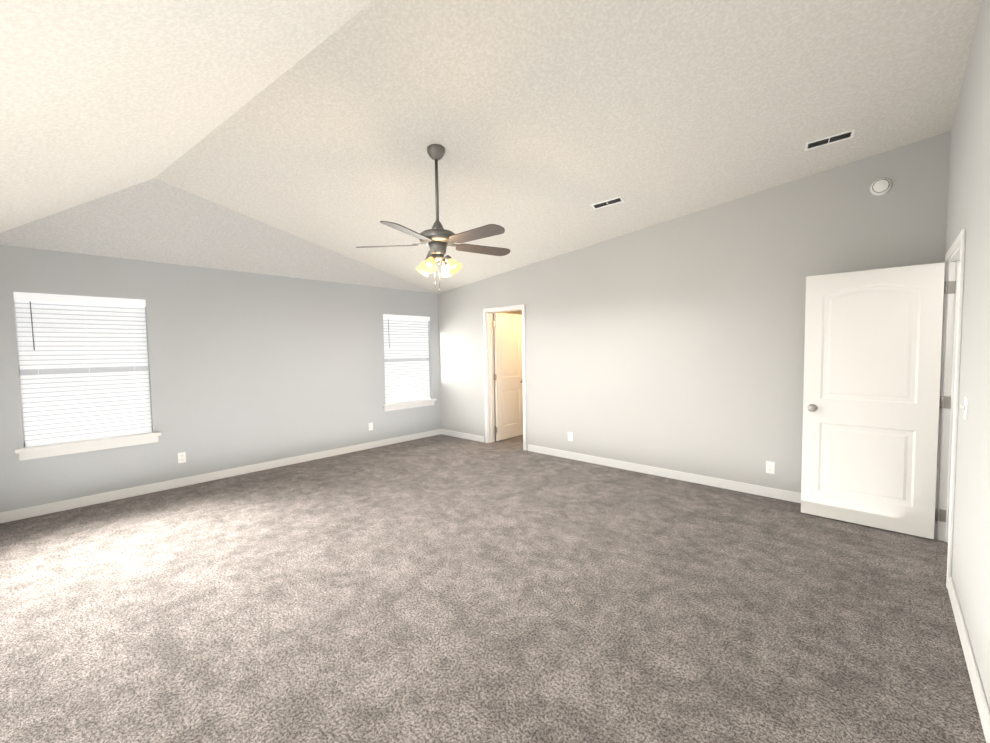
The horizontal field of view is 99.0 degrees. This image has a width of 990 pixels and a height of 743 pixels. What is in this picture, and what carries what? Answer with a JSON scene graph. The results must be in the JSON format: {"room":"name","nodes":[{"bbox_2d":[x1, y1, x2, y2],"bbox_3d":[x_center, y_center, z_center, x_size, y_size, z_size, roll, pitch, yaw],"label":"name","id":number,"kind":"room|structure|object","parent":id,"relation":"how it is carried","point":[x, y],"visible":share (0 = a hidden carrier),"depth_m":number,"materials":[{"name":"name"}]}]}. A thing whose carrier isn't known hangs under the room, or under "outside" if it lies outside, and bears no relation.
{"room":"empty bedroom","nodes":[
{"label":"empty bedroom","id":0,"kind":"room"},
{"bbox_2d":[0,245,440,511],"bbox_3d":[-2.828,0.004,5.439,0.140,2.440,5.353,2,4,43],"label":"wall","id":1,"kind":"structure","parent":0,"point":[246,368],"depth_m":4.96,"materials":[{"name":"paint"}]},
{"bbox_2d":[13,292,151,446],"bbox_3d":[-4.001,-0.032,4.167,0.129,1.405,0.920,2,4,43],"label":"window blind","id":2,"kind":"object","parent":1,"relation":"attached to","point":[83,367],"visible":1,"depth_m":4.11,"materials":[{"name":"white plastic"}]},
{"bbox_2d":[15,432,160,460],"bbox_3d":[-3.953,0.723,4.171,0.160,0.107,1.030,2,4,43],"label":"trim","id":3,"kind":"structure","parent":1,"relation":"attached to","point":[43,451],"depth_m":4.09,"materials":[{"name":"white wood"}]},
{"bbox_2d":[178,452,185,462],"bbox_3d":[-3.462,0.953,4.677,0.008,0.115,0.070,2,4,43],"label":"electrical outlet","id":4,"kind":"object","parent":1,"relation":"attached to","point":[182,457],"visible":1,"depth_m":4.68,"materials":[{"name":"white plastic"}]},
{"bbox_2d":[0,429,439,522],"bbox_3d":[-2.743,1.176,5.456,0.018,0.095,5.323,2,4,43],"label":"baseboard","id":5,"kind":"structure","parent":1,"relation":"attached to","point":[33,511],"depth_m":4.69,"materials":[{"name":"white wood"}]},
{"bbox_2d":[368,422,372,430],"bbox_3d":[-1.877,0.832,6.391,0.008,0.115,0.070,2,4,43],"label":"electrical outlet","id":6,"kind":"object","parent":1,"relation":"attached to","point":[370,426],"visible":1,"depth_m":6.39,"materials":[{"name":"white plastic"}]},
{"bbox_2d":[383,314,430,403],"bbox_3d":[-1.452,-0.210,6.925,0.129,1.405,0.920,2,4,43],"label":"window blind","id":7,"kind":"object","parent":1,"relation":"attached to","point":[406,355],"visible":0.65,"depth_m":6.89,"materials":[{"name":"white plastic"}]},
{"bbox_2d":[382,399,436,411],"bbox_3d":[-1.404,0.544,6.929,0.160,0.107,1.030,2,4,43],"label":"trim","id":8,"kind":"structure","parent":1,"relation":"attached to","point":[406,405],"depth_m":6.86,"materials":[{"name":"white wood"}]},
{"bbox_2d":[0,0,981,293],"bbox_3d":[-0.592,-1.615,3.267,6.013,0.951,5.353,2,4,43],"label":"ceiling","id":9,"kind":"structure","parent":0,"point":[545,124],"depth_m":2.84,"materials":[{"name":"white paint"}]},
{"bbox_2d":[356,144,509,291],"bbox_3d":[-0.410,-1.190,3.291,1.226,1.140,1.272,2,4,43],"label":"ceiling fan","id":10,"kind":"object","parent":9,"relation":"hanging from","point":[437,238],"visible":1,"depth_m":3.26,"materials":[{"name":"grey metal"}]},
{"bbox_2d":[591,196,623,209],"bbox_3d":[1.114,-1.670,4.194,0.301,0.045,0.115,1,3,32],"label":"ceiling vent","id":11,"kind":"object","parent":9,"relation":"in","point":[609,202],"visible":1,"depth_m":4.19,"materials":[{"name":"white plastic"}]},
{"bbox_2d":[804,129,855,150],"bbox_3d":[2.578,-1.785,3.265,0.301,0.045,0.115,1,3,32],"label":"ceiling vent","id":12,"kind":"object","parent":9,"relation":"in","point":[838,137],"visible":1,"depth_m":3.26,"materials":[{"name":"white plastic"}]},
{"bbox_2d":[0,434,985,742],"bbox_3d":[-0.550,1.297,3.417,6.293,0.001,5.633,2,4,43],"label":"floor carpet","id":13,"kind":"object","parent":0,"point":[440,588],"visible":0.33,"depth_m":2.34,"materials":[{"name":"grey carpet"}]},
{"bbox_2d":[495,426,522,446],"bbox_3d":[1.213,1.074,7.248,3.000,0.001,2.400,2,4,43],"label":"floor","id":14,"kind":"structure","parent":0,"point":[517,441],"depth_m":6.75,"materials":[{"name":"carpet"}]},
{"bbox_2d":[438,131,949,492],"bbox_3d":[1.290,-0.361,5.353,6.013,3.059,0.140,2,4,43],"label":"wall","id":15,"kind":"structure","parent":0,"point":[677,344],"depth_m":4.46,"materials":[{"name":"paint"}]},
{"bbox_2d":[440,429,483,441],"bbox_3d":[-0.549,1.063,7.041,1.030,0.095,0.014,2,4,43],"label":"baseboard","id":16,"kind":"structure","parent":15,"relation":"attached to","point":[442,431],"depth_m":7.02,"materials":[{"name":"white wood"}]},
{"bbox_2d":[483,304,525,449],"bbox_3d":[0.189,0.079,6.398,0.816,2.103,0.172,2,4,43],"label":"door frame","id":17,"kind":"structure","parent":15,"relation":"attached to","point":[487,312],"depth_m":6.58,"materials":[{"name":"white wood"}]},
{"bbox_2d":[493,313,522,440],"bbox_3d":[0.226,0.077,6.914,0.169,2.030,0.746,2,4,43],"label":"door","id":18,"kind":"structure","parent":15,"relation":"in","point":[508,376],"depth_m":6.88,"materials":[{"name":"white paint"}]},
{"bbox_2d":[568,432,572,440],"bbox_3d":[0.996,0.862,5.603,0.070,0.115,0.008,2,4,43],"label":"electrical outlet","id":19,"kind":"object","parent":15,"relation":"attached to","point":[570,436],"visible":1,"depth_m":5.60,"materials":[{"name":"white plastic"}]},
{"bbox_2d":[528,444,800,502],"bbox_3d":[1.963,1.147,4.705,4.073,0.095,0.043,2,4,43],"label":"baseboard","id":20,"kind":"structure","parent":15,"relation":"attached to","point":[646,469],"depth_m":4.65,"materials":[{"name":"white wood"}]},
{"bbox_2d":[766,461,774,473],"bbox_3d":[2.653,0.926,4.075,0.070,0.115,0.008,2,4,43],"label":"electrical outlet","id":21,"kind":"object","parent":15,"relation":"attached to","point":[770,467],"visible":1,"depth_m":4.07,"materials":[{"name":"white plastic"}]},
{"bbox_2d":[870,178,891,195],"bbox_3d":[3.142,-1.507,3.445,0.132,0.132,0.040,2,4,43],"label":"smoke detector","id":22,"kind":"object","parent":15,"relation":"attached to","point":[881,186],"visible":1,"depth_m":3.43,"materials":[{"name":"white plastic"}]},
{"bbox_2d":[946,0,989,708],"bbox_3d":[1.687,-0.322,1.245,0.140,3.391,5.353,2,4,43],"label":"wall","id":23,"kind":"structure","parent":0,"point":[968,207],"depth_m":2.08,"materials":[{"name":"paint"}]},
{"bbox_2d":[801,262,955,538],"bbox_3d":[2.975,0.221,3.347,0.866,2.030,0.169,2,4,43],"label":"door","id":24,"kind":"structure","parent":23,"relation":"in","point":[872,401],"depth_m":3.32,"materials":[{"name":"white paint"}]},
{"bbox_2d":[934,229,965,588],"bbox_3d":[3.055,0.224,2.747,0.172,2.108,0.936,2,4,43],"label":"door frame","id":25,"kind":"structure","parent":23,"relation":"attached to","point":[949,381],"depth_m":3.05,"materials":[{"name":"white wood"}]},
{"bbox_2d":[960,397,967,419],"bbox_3d":[2.465,0.193,2.227,0.023,0.115,0.070,2,4,43],"label":"light switch","id":26,"kind":"object","parent":23,"relation":"attached to","point":[965,406],"visible":1,"depth_m":2.21,"materials":[{"name":"white plastic"}]},
{"bbox_2d":[948,577,989,742],"bbox_3d":[1.264,1.349,0.964,0.018,0.095,4.150,2,4,43],"label":"baseboard","id":27,"kind":"structure","parent":23,"relation":"attached to","point":[980,697],"depth_m":1.83,"materials":[{"name":"white"}]}
]}

